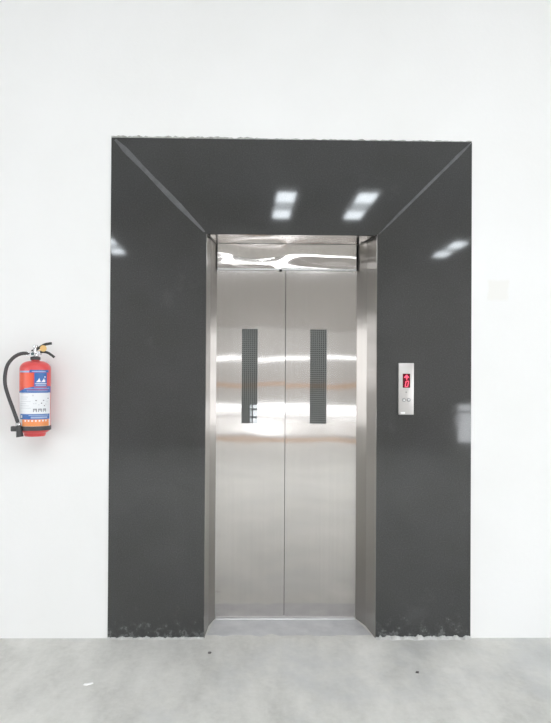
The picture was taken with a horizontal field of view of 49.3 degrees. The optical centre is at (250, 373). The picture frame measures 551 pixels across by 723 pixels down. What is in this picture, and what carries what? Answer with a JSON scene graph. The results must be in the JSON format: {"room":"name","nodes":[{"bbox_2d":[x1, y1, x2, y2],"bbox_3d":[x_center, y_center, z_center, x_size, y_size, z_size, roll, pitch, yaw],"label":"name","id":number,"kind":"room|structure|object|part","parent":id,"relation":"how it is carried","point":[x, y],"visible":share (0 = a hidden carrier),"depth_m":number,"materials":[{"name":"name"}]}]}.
{"room":"elevator lobby","nodes":[
{"label":"elevator lobby","id":0,"kind":"room"},
{"bbox_2d":[0,0,550,637],"bbox_3d":[0.690,-1.087,3.397,17.000,5.000,0.347,0,0,-1],"label":"wall","id":1,"kind":"structure","parent":0,"point":[76,75],"depth_m":3.21,"materials":[{"name":"white paint"}]},
{"bbox_2d":[3,342,54,436],"bbox_3d":[-1.122,0.079,3.075,0.170,0.483,0.233,0,-1,40],"label":"fire extinguisher","id":2,"kind":"object","parent":1,"relation":"attached to","point":[34,420],"visible":1,"depth_m":3.02,"materials":[{"name":"red metal"}]},
{"bbox_3d":[-1.072,-0.135,3.084,0.106,0.055,0.006,0,0,-1],"label":"squeeze lever","id":3,"kind":"part","parent":2,"relation":"part of","materials":[{"name":"grey paint"}]},
{"bbox_3d":[-1.052,-0.098,3.087,0.099,0.039,0.006,0,0,-1],"label":"carrying handle","id":4,"kind":"part","parent":2,"relation":"part of","materials":[{"name":"grey paint"}]},
{"bbox_2d":[207,620,370,636],"bbox_3d":[0.209,1.409,3.325,0.892,0.001,0.223,0,0,-1],"label":"threshold","id":5,"kind":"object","parent":1,"relation":"attached to","point":[222,628],"depth_m":3.32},
{"bbox_2d":[107,135,471,640],"bbox_3d":[0.220,0.070,3.197,1.934,2.677,0.052,0,0,-1],"label":"granite surround","id":6,"kind":"object","parent":1,"relation":"attached to","point":[168,193],"visible":1,"depth_m":3.21,"materials":[{"name":"black stone"}]},
{"bbox_2d":[398,363,413,414],"bbox_3d":[0.833,0.082,3.204,0.082,0.276,0.019,0,0,-1],"label":"panel","id":7,"kind":"object","parent":6,"relation":"attached to","point":[405,370],"visible":1,"depth_m":3.20,"materials":[{"name":"grey metal"}]},
{"bbox_2d":[204,234,376,637],"bbox_3d":[0.216,0.328,3.353,0.923,2.164,0.300,0,0,-1],"label":"elevator","id":8,"kind":"object","parent":1,"relation":"attached to","point":[291,392],"visible":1,"depth_m":3.46,"materials":[{"name":"metal"}]},
{"bbox_2d":[241,329,257,422],"bbox_3d":[-0.003,0.015,3.469,0.092,0.545,0.002,0,0,-1],"label":"grille","id":9,"kind":"object","parent":8,"relation":"attached to","point":[249,337],"depth_m":3.47,"materials":[{"name":"grey metal"}]},
{"bbox_3d":[0.001,0.402,3.474,0.396,2.000,0.030,0,0,-1],"label":"door panel","id":10,"kind":"part","parent":8,"relation":"part of","materials":[{"name":"metal"}]},
{"bbox_3d":[0.202,1.408,3.463,0.798,0.005,0.052,0,0,-1],"label":"sill","id":11,"kind":"part","parent":8,"relation":"part of","materials":[{"name":"silver metal"}]},
{"bbox_2d":[310,330,326,423],"bbox_3d":[0.394,0.018,3.476,0.096,0.545,0.002,0,0,-1],"label":"grille","id":12,"kind":"object","parent":8,"relation":"attached to","point":[318,338],"depth_m":3.48,"materials":[{"name":"grey metal"}]},
{"bbox_3d":[0.408,0.404,3.481,0.411,2.000,0.031,0,0,-1],"label":"door panel","id":13,"kind":"part","parent":8,"relation":"part of","materials":[{"name":"metal"}]},
{"bbox_2d":[0,617,550,722],"bbox_3d":[0.754,1.478,-1.373,17.600,0.200,9.850,0,0,-1],"label":"floor","id":14,"kind":"structure","parent":0,"point":[270,678],"depth_m":2.74,"materials":[{"name":"concrete"}]}
]}

